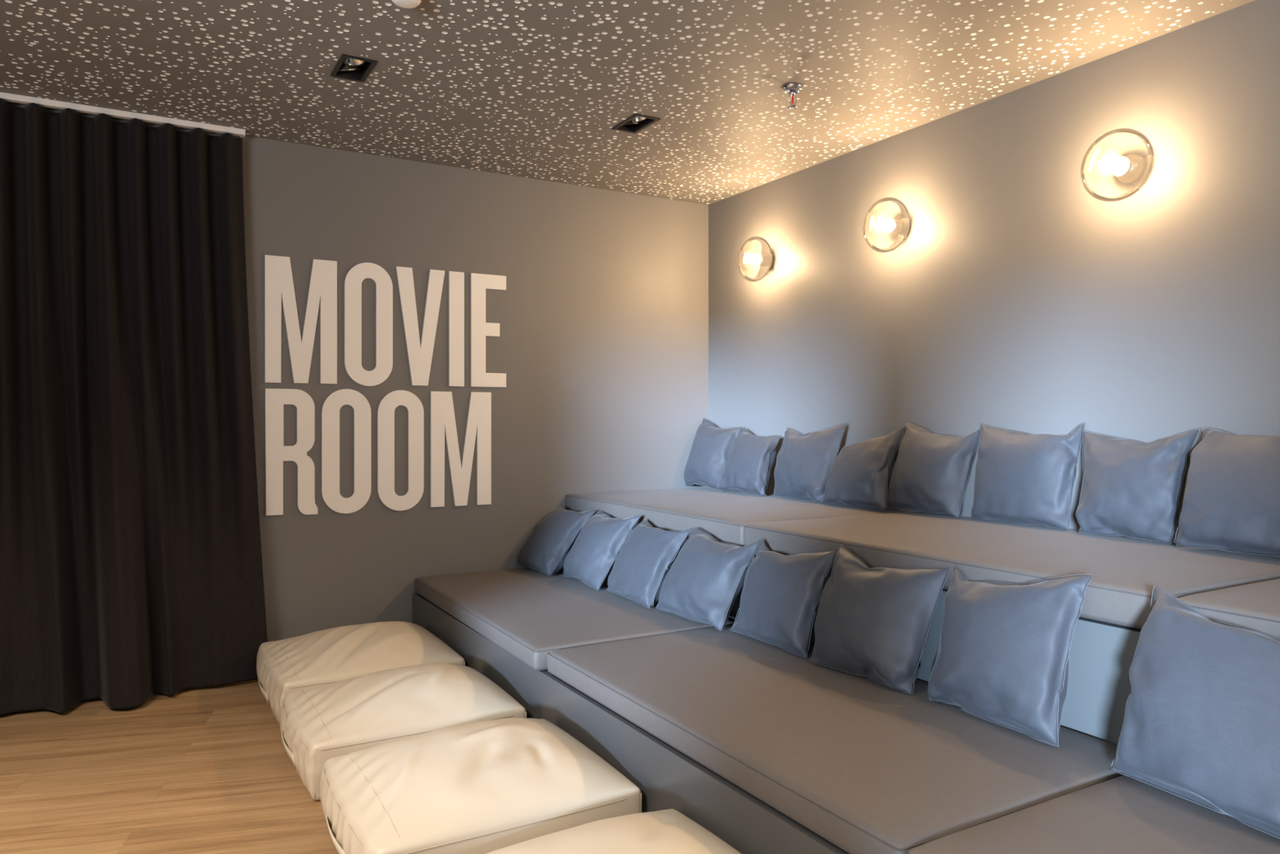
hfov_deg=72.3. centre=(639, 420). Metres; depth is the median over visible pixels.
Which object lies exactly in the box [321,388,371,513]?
letter
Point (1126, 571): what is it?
seat cushion
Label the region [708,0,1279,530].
wall
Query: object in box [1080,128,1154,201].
wall sconce
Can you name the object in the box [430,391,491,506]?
letter
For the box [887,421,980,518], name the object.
throw pillow
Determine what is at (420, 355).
letter
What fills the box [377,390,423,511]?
letter
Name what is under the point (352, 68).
recessed light
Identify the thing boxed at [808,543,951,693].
throw pillow
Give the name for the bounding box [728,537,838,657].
throw pillow
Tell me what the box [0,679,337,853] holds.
floor
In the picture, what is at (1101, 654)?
platform
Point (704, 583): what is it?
throw pillow
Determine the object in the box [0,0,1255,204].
ceiling
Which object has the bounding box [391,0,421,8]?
smoke detector
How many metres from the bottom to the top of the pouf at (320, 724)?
0.265 m
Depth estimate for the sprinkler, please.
3.44 m
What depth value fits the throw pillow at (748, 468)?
4.64 m
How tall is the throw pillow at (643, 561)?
0.326 m
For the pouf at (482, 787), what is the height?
0.274 m
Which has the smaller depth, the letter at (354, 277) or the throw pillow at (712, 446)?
the letter at (354, 277)
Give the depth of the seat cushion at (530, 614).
3.61 m
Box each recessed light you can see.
[329,53,377,82]
[611,113,660,133]
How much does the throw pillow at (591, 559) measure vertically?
0.338 m
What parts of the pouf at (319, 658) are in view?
handle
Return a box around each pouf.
[256,621,465,724]
[280,662,526,800]
[320,717,641,853]
[484,808,742,853]
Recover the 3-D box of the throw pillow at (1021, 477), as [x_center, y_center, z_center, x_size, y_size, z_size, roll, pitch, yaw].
[1.462,0.198,3.349,0.178,0.384,0.459,0,0,-30]
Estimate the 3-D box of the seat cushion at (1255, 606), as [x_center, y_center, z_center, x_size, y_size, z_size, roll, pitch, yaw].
[2.042,0.450,1.579,0.965,0.098,1.622,0,0,-30]
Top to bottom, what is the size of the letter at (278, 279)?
0.594 m
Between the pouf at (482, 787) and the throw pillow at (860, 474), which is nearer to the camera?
the pouf at (482, 787)
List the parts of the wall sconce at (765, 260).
bulb, mount plate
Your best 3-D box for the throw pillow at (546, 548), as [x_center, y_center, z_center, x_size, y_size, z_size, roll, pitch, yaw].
[-0.445,0.614,4.569,0.274,0.323,0.440,0,0,-30]
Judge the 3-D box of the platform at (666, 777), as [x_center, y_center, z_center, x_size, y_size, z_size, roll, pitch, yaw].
[0.450,1.028,2.530,0.866,0.314,4.898,0,0,-30]
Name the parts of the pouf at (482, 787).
handle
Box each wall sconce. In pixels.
[737,235,773,281]
[862,196,910,253]
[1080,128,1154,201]
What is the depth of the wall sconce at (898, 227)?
3.96 m
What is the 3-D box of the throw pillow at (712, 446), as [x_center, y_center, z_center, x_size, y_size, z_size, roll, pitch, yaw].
[0.420,0.186,5.079,0.238,0.408,0.434,0,0,-30]
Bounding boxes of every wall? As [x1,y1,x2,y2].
[5,101,708,641]
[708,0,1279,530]
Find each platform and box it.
[412,592,849,853]
[687,535,1141,745]
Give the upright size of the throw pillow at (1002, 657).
0.402 m
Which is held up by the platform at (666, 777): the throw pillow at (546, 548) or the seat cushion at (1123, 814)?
the seat cushion at (1123, 814)
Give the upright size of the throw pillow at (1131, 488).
0.369 m
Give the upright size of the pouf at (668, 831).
0.260 m
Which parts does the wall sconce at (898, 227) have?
bulb, mount plate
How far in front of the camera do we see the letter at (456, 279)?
4.54 m
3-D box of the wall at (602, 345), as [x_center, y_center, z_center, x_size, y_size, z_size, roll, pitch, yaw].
[-1.869,-0.075,4.106,5.600,2.520,0.150,0,0,-30]
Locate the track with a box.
[0,92,245,137]
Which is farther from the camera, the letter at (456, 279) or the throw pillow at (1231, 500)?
the letter at (456, 279)
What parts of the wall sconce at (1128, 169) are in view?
bulb, mount plate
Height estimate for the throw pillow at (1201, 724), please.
0.397 m
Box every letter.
[264,254,337,383]
[265,388,317,515]
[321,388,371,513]
[344,262,392,386]
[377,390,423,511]
[395,266,444,386]
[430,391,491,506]
[448,271,464,386]
[471,272,506,386]
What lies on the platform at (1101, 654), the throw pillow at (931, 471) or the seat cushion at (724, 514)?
the seat cushion at (724, 514)
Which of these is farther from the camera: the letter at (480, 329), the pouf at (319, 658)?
the letter at (480, 329)
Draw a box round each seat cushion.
[414,567,733,671]
[546,623,1124,853]
[565,487,911,546]
[743,511,1279,629]
[905,773,1279,853]
[1175,578,1279,640]
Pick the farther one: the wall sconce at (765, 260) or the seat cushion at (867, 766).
the wall sconce at (765, 260)
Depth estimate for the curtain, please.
3.67 m
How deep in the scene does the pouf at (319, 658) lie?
3.61 m
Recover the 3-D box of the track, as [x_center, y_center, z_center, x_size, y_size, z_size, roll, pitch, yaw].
[-2.613,-1.296,3.489,1.904,0.036,0.036,0,0,-30]
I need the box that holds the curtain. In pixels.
[0,98,267,715]
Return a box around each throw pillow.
[517,504,597,576]
[563,510,642,590]
[606,518,691,608]
[656,526,760,631]
[684,417,742,490]
[719,426,781,495]
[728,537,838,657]
[772,422,847,502]
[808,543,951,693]
[820,426,903,509]
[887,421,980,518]
[928,564,1094,747]
[970,422,1085,529]
[1075,427,1201,543]
[1109,584,1279,839]
[1173,426,1279,557]
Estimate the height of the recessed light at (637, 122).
0.094 m
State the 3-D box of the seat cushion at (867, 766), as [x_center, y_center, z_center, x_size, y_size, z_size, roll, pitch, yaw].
[0.449,0.825,2.538,0.857,0.090,1.610,0,0,-30]
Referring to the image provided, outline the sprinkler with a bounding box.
[782,83,804,109]
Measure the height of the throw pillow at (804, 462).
0.384 m
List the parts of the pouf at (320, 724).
handle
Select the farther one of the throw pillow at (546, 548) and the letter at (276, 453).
the throw pillow at (546, 548)

